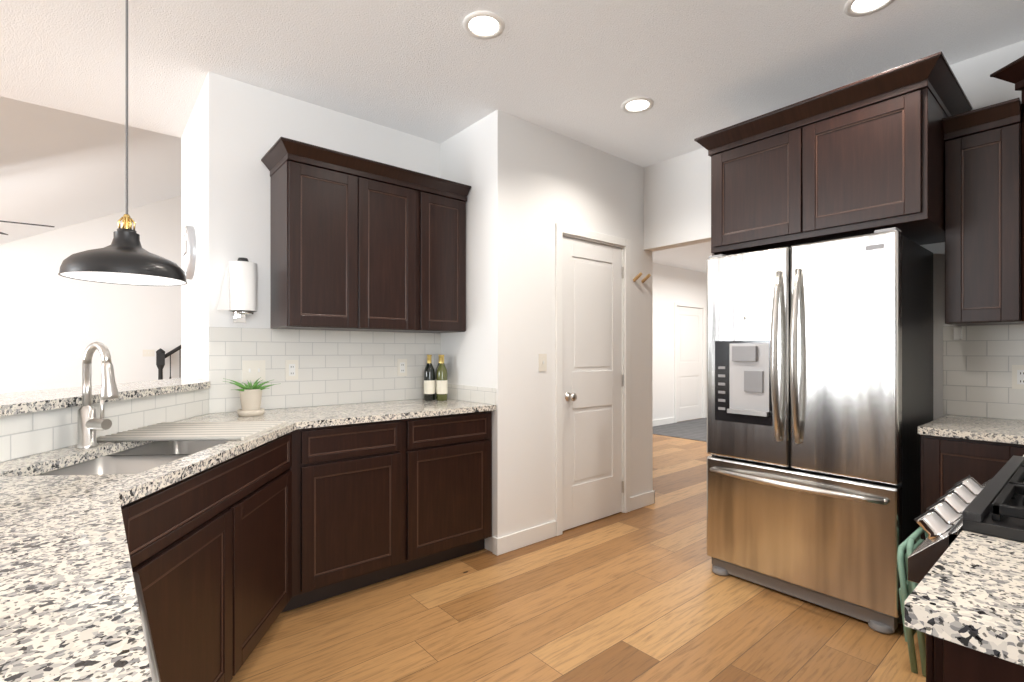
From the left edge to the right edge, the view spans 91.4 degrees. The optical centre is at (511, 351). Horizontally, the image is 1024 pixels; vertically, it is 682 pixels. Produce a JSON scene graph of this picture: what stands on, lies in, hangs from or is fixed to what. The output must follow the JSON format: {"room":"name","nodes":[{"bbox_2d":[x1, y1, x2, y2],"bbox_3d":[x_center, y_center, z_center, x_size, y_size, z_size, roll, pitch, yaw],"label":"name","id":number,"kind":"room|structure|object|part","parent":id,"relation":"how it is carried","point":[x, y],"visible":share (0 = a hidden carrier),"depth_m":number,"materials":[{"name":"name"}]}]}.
{"room":"kitchen","nodes":[
{"label":"kitchen","id":0,"kind":"room"},
{"bbox_2d":[0,196,180,393],"bbox_3d":[-7.480,-2.010,7.312,15.000,6.500,0.120,0,0,-40],"label":"wall","id":1,"kind":"structure","parent":0,"point":[53,324],"depth_m":7.83,"materials":[{"name":"white paint"}]},
{"bbox_2d":[143,350,154,355],"bbox_3d":[-6.097,0.020,8.386,0.162,0.115,0.013,0,0,-40],"label":"light switch","id":2,"kind":"object","parent":1,"relation":"attached to","point":[148,352],"visible":1,"depth_m":8.39,"materials":[{"name":"white plastic"}]},
{"bbox_2d":[181,72,439,413],"bbox_3d":[-0.780,-0.120,4.025,3.040,2.720,1.070,0,0,-40],"label":"wall","id":3,"kind":"structure","parent":0,"point":[234,131],"depth_m":2.81,"materials":[{"name":"white paint"}]},
{"bbox_2d":[182,225,195,279],"bbox_3d":[-1.991,-0.610,3.075,0.036,0.326,0.326,0,0,-40],"label":"wall clock","id":4,"kind":"object","parent":3,"relation":"attached to","point":[188,251],"visible":0.92,"depth_m":3.00,"materials":[{"name":"grey"}]},
{"bbox_2d":[217,258,256,322],"bbox_3d":[-1.461,-0.331,2.651,0.193,0.342,0.160,0,0,-40],"label":"paper towel","id":5,"kind":"object","parent":3,"relation":"attached to","point":[238,296],"visible":1,"depth_m":2.61,"materials":[{"name":"white paper"}]},
{"bbox_2d":[209,327,440,412],"bbox_3d":[-1.053,0.096,3.093,1.423,0.456,0.006,0,0,-40],"label":"tile","id":6,"kind":"structure","parent":3,"relation":"attached to","point":[336,367],"depth_m":3.01,"materials":[{"name":"white tile"}]},
{"bbox_2d":[242,360,264,381],"bbox_3d":[-1.427,0.105,2.766,0.116,0.115,0.013,0,0,-40],"label":"light switch","id":7,"kind":"object","parent":6,"relation":"attached to","point":[253,370],"visible":1,"depth_m":2.77,"materials":[{"name":"white plastic"}]},
{"bbox_2d":[285,360,297,379],"bbox_3d":[-1.275,0.105,2.897,0.070,0.115,0.008,0,0,-40],"label":"outlet","id":8,"kind":"object","parent":6,"relation":"attached to","point":[291,369],"visible":1,"depth_m":2.89,"materials":[{"name":"white plastic"}]},
{"bbox_2d":[397,359,406,375],"bbox_3d":[-0.735,0.105,3.350,0.070,0.115,0.008,0,0,-40],"label":"outlet","id":9,"kind":"object","parent":6,"relation":"attached to","point":[401,367],"visible":1,"depth_m":3.35,"materials":[{"name":"white plastic"}]},
{"bbox_2d":[261,137,470,332],"bbox_3d":[-0.834,-0.605,3.022,1.164,0.946,0.384,0,0,-40],"label":"upper cabinet","id":10,"kind":"object","parent":3,"relation":"attached to","point":[360,244],"visible":1,"depth_m":2.83,"materials":[{"name":"brown wood"}]},
{"bbox_2d":[0,0,1023,272],"bbox_3d":[-0.548,-2.712,3.718,21.000,2.464,14.300,0,0,-40],"label":"ceiling","id":11,"kind":"structure","parent":0,"point":[576,70],"depth_m":2.59,"materials":[{"name":"white paint"}]},
{"bbox_2d":[0,220,54,234],"bbox_3d":[-5.195,-1.347,4.622,1.429,0.295,1.446,0,0,-40],"label":"ceiling fan","id":12,"kind":"object","parent":11,"relation":"hanging from","point":[23,223],"visible":1,"depth_m":4.92,"materials":[{"name":"black"}]},
{"bbox_2d":[58,0,186,285],"bbox_3d":[-1.472,-0.877,1.910,0.390,1.201,0.390,0,0,-40],"label":"pendant lamp","id":13,"kind":"object","parent":11,"relation":"hanging from","point":[124,258],"visible":1,"depth_m":1.87,"materials":[{"name":"black painted metal"},{"name":"brass"},{"name":"black plastic"}]},
{"bbox_3d":[-1.472,-0.401,1.910,0.390,0.248,0.390,0,0,-40],"label":"lamp shade","id":14,"kind":"part","parent":13,"relation":"part of","materials":[{"name":"black metal"}]},
{"bbox_3d":[-1.472,-1.001,1.910,0.100,0.954,0.100,0,0,-40],"label":"cord","id":15,"kind":"part","parent":13,"relation":"part of","materials":[{"name":"grey plastic"}]},
{"bbox_2d":[463,11,504,38],"bbox_3d":[-0.127,-1.476,2.263,0.190,0.008,0.190,0,0,-40],"label":"recessed light","id":16,"kind":"object","parent":11,"relation":"in","point":[483,24],"visible":1,"depth_m":2.25,"materials":[{"name":"white plastic"}]},
{"bbox_2d":[621,97,653,112],"bbox_3d":[0.752,-1.476,2.994,0.190,0.008,0.190,0,0,-40],"label":"recessed light","id":17,"kind":"object","parent":11,"relation":"in","point":[637,104],"visible":1,"depth_m":2.99,"materials":[{"name":"white plastic"}]},
{"bbox_2d":[844,0,894,16],"bbox_3d":[1.511,-1.476,2.104,0.190,0.008,0.190,0,0,-40],"label":"recessed light","id":18,"kind":"object","parent":11,"relation":"in","point":[855,8],"visible":1,"depth_m":2.14,"materials":[{"name":"white plastic"}]},
{"bbox_2d":[440,110,652,551],"bbox_3d":[0.320,-0.120,3.822,1.616,2.720,0.656,0,0,-40],"label":"wall","id":19,"kind":"structure","parent":0,"point":[531,184],"depth_m":3.26,"materials":[{"name":"white paint"}]},
{"bbox_2d":[448,384,495,404],"bbox_3d":[-0.305,0.274,3.305,0.006,0.102,0.645,0,0,-40],"label":"tile","id":20,"kind":"object","parent":19,"relation":"attached to","point":[486,395],"depth_m":3.24,"materials":[{"name":"white tile"}]},
{"bbox_2d":[539,354,546,370],"bbox_3d":[0.205,0.070,3.288,0.070,0.115,0.013,0,0,-40],"label":"light switch","id":21,"kind":"object","parent":19,"relation":"attached to","point":[542,362],"visible":1,"depth_m":3.29,"materials":[{"name":"white plastic"}]},
{"bbox_2d":[555,223,629,535],"bbox_3d":[0.580,0.186,3.651,0.806,2.106,0.175,0,0,-40],"label":"door frame","id":22,"kind":"structure","parent":19,"relation":"in","point":[561,229],"depth_m":3.48,"materials":[{"name":"white painted wood"}]},
{"bbox_2d":[563,236,621,530],"bbox_3d":[0.580,0.218,3.651,0.664,2.027,0.035,0,0,-40],"label":"pantry door","id":23,"kind":"structure","parent":22,"relation":"attached to","point":[592,379],"depth_m":3.63,"materials":[{"name":"white wood"}]},
{"bbox_3d":[0.632,0.215,3.626,0.641,1.740,0.069,0,0,-40],"label":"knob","id":24,"kind":"part","parent":22,"relation":"part of","materials":[{"name":"white wood"}]},
{"bbox_2d":[493,412,706,555],"bbox_3d":[-2.965,1.187,5.821,20.000,0.104,7.968,0,0,-40],"label":"baseboard","id":25,"kind":"structure","parent":19,"relation":"attached to","point":[518,540],"depth_m":3.25,"materials":[{"name":"white"}]},
{"bbox_2d":[633,272,644,282],"bbox_3d":[0.981,-0.584,3.902,0.025,0.069,0.084,0,0,-40],"label":"wall hooks","id":26,"kind":"object","parent":19,"relation":"attached to","point":[639,275],"depth_m":3.90,"materials":[{"name":"brown wood"}]},
{"bbox_2d":[230,418,925,681],"bbox_3d":[-0.933,1.265,4.177,21.000,0.050,15.500,0,0,-40],"label":"floor","id":27,"kind":"structure","parent":0,"point":[645,594],"depth_m":2.28,"materials":[{"name":"brown wood"}]},
{"bbox_2d":[124,497,187,681],"bbox_3d":[-0.950,0.798,0.736,0.671,0.881,0.743,0,0,-40],"label":"base cabinet","id":28,"kind":"object","parent":27,"relation":"on","point":[165,611],"depth_m":1.32,"materials":[{"name":"black wood"}]},
{"bbox_2d":[156,345,180,379],"bbox_3d":[-4.794,-0.277,9.100,2.765,3.030,0.165,0,0,-40],"label":"stair railing","id":29,"kind":"object","parent":27,"relation":"on","point":[161,355],"visible":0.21,"depth_m":8.25,"materials":[{"name":"black"}]},
{"bbox_2d":[148,465,391,681],"bbox_3d":[-1.399,0.798,1.770,1.275,0.881,1.577,0,0,-40],"label":"base cabinet","id":30,"kind":"object","parent":27,"relation":"on","point":[172,561],"depth_m":1.99,"materials":[{"name":"black wood"}]},
{"bbox_2d":[0,413,391,681],"bbox_3d":[-0.616,0.341,0.849,1.297,0.032,3.993,0,0,-40],"label":"countertop","id":31,"kind":"structure","parent":30,"relation":"on","point":[72,610],"depth_m":0.97,"materials":[{"name":"white stone"}]},
{"bbox_2d":[75,342,118,447],"bbox_3d":[-1.396,0.145,1.691,0.196,0.360,0.063,0,0,23],"label":"faucet","id":32,"kind":"object","parent":31,"relation":"on","point":[89,424],"visible":1,"depth_m":1.69,"materials":[{"name":"silver metal"}]},
{"bbox_2d":[97,421,286,441],"bbox_3d":[-1.258,0.317,2.014,0.529,0.016,0.420,0,0,-5],"label":"drying mat","id":33,"kind":"object","parent":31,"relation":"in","point":[189,431],"visible":0.94,"depth_m":1.95,"materials":[{"name":"grey"}]},
{"bbox_2d":[223,377,280,416],"bbox_3d":[-1.330,0.228,2.563,0.277,0.193,0.300,0,0,-40],"label":"plant","id":34,"kind":"object","parent":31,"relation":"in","point":[250,396],"visible":1,"depth_m":2.52,"materials":[{"name":"green plant"}]},
{"bbox_3d":[-1.335,0.257,2.555,0.124,0.135,0.124,0,0,-40],"label":"pot","id":35,"kind":"part","parent":34,"relation":"part of","materials":[{"name":"beige ceramic"}]},
{"bbox_2d":[236,399,495,428],"bbox_3d":[-0.847,0.341,2.845,1.412,0.032,0.638,0,0,-40],"label":"countertop","id":36,"kind":"structure","parent":30,"relation":"on","point":[357,413],"depth_m":2.77,"materials":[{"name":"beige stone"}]},
{"bbox_2d":[424,355,434,400],"bbox_3d":[-0.552,0.171,3.342,0.075,0.306,0.075,0,0,-40],"label":"wine bottle","id":37,"kind":"object","parent":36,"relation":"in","point":[429,382],"visible":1,"depth_m":3.31,"materials":[{"name":"black glass"}]},
{"bbox_2d":[435,355,439,398],"bbox_3d":[-0.491,0.171,3.445,0.075,0.306,0.075,0,0,-40],"label":"wine bottle","id":38,"kind":"object","parent":36,"relation":"in","point":[435,375],"visible":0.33,"depth_m":3.43,"materials":[{"name":"clear glass"}]},
{"bbox_2d":[436,355,447,400],"bbox_3d":[-0.469,0.171,3.347,0.075,0.306,0.075,0,0,-40],"label":"wine bottle","id":39,"kind":"object","parent":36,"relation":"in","point":[441,383],"visible":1,"depth_m":3.32,"materials":[{"name":"green glass"}]},
{"bbox_2d":[324,417,419,577],"bbox_3d":[-0.948,0.798,2.768,0.608,0.881,0.620,0,0,-40],"label":"base cabinet","id":40,"kind":"object","parent":27,"relation":"on","point":[401,439],"depth_m":2.69,"materials":[{"name":"black wood"}]},
{"bbox_2d":[420,409,495,568],"bbox_3d":[-0.571,0.798,3.084,0.683,0.881,0.620,0,0,-40],"label":"base cabinet","id":41,"kind":"object","parent":27,"relation":"on","point":[456,450],"depth_m":2.90,"materials":[{"name":"black wood"}]},
{"bbox_2d":[653,418,706,441],"bbox_3d":[3.635,1.237,8.533,3.600,0.006,1.300,0,0,-40],"label":"tile floor","id":42,"kind":"structure","parent":27,"relation":"on","point":[695,429],"depth_m":7.94,"materials":[{"name":"grey tile"}]},
{"bbox_2d":[707,227,932,633],"bbox_3d":[1.618,0.348,2.690,0.783,1.781,0.882,0,0,-40],"label":"fridge","id":43,"kind":"object","parent":27,"relation":"on","point":[819,382],"visible":1,"depth_m":2.40,"materials":[{"name":"grey metal"}]},
{"bbox_2d":[897,526,928,676],"bbox_3d":[1.671,0.986,2.038,0.322,0.513,0.105,0,0,-40],"label":"step stool","id":44,"kind":"object","parent":27,"relation":"on","point":[906,588],"visible":0.4,"depth_m":1.96,"materials":[{"name":"green metal"}]},
{"bbox_2d":[921,469,992,539],"bbox_3d":[2.117,0.798,2.216,0.686,0.881,0.380,0,0,-40],"label":"base cabinet","id":45,"kind":"object","parent":27,"relation":"on","point":[935,483],"depth_m":2.13,"materials":[{"name":"black wood"}]},
{"bbox_2d":[918,415,1023,476],"bbox_3d":[2.025,0.341,1.756,1.405,0.032,0.973,0,0,-40],"label":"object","id":46,"kind":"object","parent":45,"relation":"on","point":[982,446],"depth_m":2.09,"materials":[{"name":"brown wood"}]},
{"bbox_2d":[908,455,1023,582],"bbox_3d":[1.278,0.742,0.959,0.762,0.936,0.706,0,0,-40],"label":"range","id":47,"kind":"object","parent":27,"relation":"on","point":[993,506],"visible":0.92,"depth_m":0.97,"materials":[{"name":"grey metal"}]},
{"bbox_3d":[1.060,0.427,1.190,0.597,0.219,0.072,0,0,-40],"label":"handle","id":48,"kind":"part","parent":47,"relation":"part of","materials":[{"name":"silver metal"}]},
{"bbox_2d":[926,637,1023,681],"bbox_3d":[0.885,0.798,0.534,0.382,0.881,0.629,0,0,-40],"label":"base cabinet","id":49,"kind":"object","parent":27,"relation":"on","point":[945,662],"depth_m":0.62,"materials":[{"name":"black wood"}]},
{"bbox_2d":[905,530,1023,668],"bbox_3d":[0.863,0.341,0.546,0.403,0.032,0.613,0,0,-40],"label":"countertop","id":50,"kind":"structure","parent":49,"relation":"on","point":[972,598],"depth_m":0.66,"materials":[{"name":"white stone"}]},
{"bbox_2d":[653,263,706,419],"bbox_3d":[2.900,-0.120,8.974,8.960,2.720,0.320,0,0,-40],"label":"wall","id":51,"kind":"structure","parent":0,"point":[671,285],"depth_m":8.59,"materials":[{"name":"white paint"}]},
{"bbox_2d":[674,302,704,422],"bbox_3d":[3.223,0.186,9.025,1.014,2.106,0.016,0,0,-40],"label":"door frame","id":52,"kind":"structure","parent":51,"relation":"in","point":[676,304],"depth_m":8.72,"materials":[{"name":"white wood"}]},
{"bbox_2d":[677,306,701,421],"bbox_3d":[3.197,0.213,9.056,0.892,2.037,0.040,0,0,-40],"label":"door","id":53,"kind":"structure","parent":52,"relation":"attached to","point":[689,363],"depth_m":9.04,"materials":[{"name":"white wood"}]},
{"bbox_2d":[644,41,1023,419],"bbox_3d":[2.057,-0.120,2.916,0.120,2.720,2.964,0,0,-40],"label":"wall","id":54,"kind":"structure","parent":0,"point":[677,201],"depth_m":3.62,"materials":[{"name":"white paint"}]},
{"bbox_2d":[694,51,972,254],"bbox_3d":[1.683,-0.900,2.698,0.730,0.660,1.098,0,0,-40],"label":"upper cabinet","id":55,"kind":"object","parent":54,"relation":"attached to","point":[863,156],"visible":1,"depth_m":2.39,"materials":[{"name":"brown wood"}]},
{"bbox_2d":[942,98,1023,325],"bbox_3d":[2.213,-0.605,2.336,0.384,0.946,0.253,0,0,-40],"label":"upper cabinet","id":56,"kind":"object","parent":54,"relation":"attached to","point":[982,215],"visible":1,"depth_m":2.24,"materials":[{"name":"brown wood"}]},
{"bbox_2d":[943,324,1023,419],"bbox_3d":[2.562,0.096,2.216,0.006,0.456,0.999,0,0,-40],"label":"tile","id":57,"kind":"structure","parent":54,"relation":"attached to","point":[979,361],"depth_m":2.48,"materials":[{"name":"white tile"}]},
{"bbox_2d":[954,327,961,339],"bbox_3d":[2.270,-0.092,2.545,0.030,0.065,0.030,0,0,-40],"label":"outlet","id":58,"kind":"object","parent":57,"relation":"attached to","point":[957,333],"visible":0.98,"depth_m":2.53,"materials":[{"name":"white plastic"}]},
{"bbox_2d":[1012,365,1023,388],"bbox_3d":[2.421,0.120,2.371,0.008,0.115,0.070,0,0,-40],"label":"outlet","id":59,"kind":"object","parent":57,"relation":"attached to","point":[1017,376],"visible":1,"depth_m":2.38,"materials":[{"name":"white plastic"}]},
{"bbox_2d":[990,56,1023,321],"bbox_3d":[2.376,-0.681,1.919,0.671,1.098,0.784,0,0,-40],"label":"upper cabinet","id":60,"kind":"object","parent":54,"relation":"attached to","point":[1013,72],"visible":1,"depth_m":2.16,"materials":[{"name":"brown wood"}]},
{"bbox_2d":[904,414,1023,681],"bbox_3d":[1.578,0.341,1.381,2.573,0.032,0.972,0,0,-40],"label":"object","id":61,"kind":"structure","parent":0,"point":[971,599],"depth_m":0.69,"materials":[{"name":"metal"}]},
{"bbox_3d":[-1.634,0.714,1.787,1.141,1.052,1.669,0,0,-40],"label":"wall","id":62,"kind":"structure","parent":0,"visible":0},
{"bbox_2d":[0,388,208,461],"bbox_3d":[-1.526,0.257,1.736,0.006,0.136,1.788,0,0,-5],"label":"tile","id":63,"kind":"structure","parent":62,"relation":"attached to","point":[26,434],"depth_m":1.74,"materials":[{"name":"white tile"}]}
]}

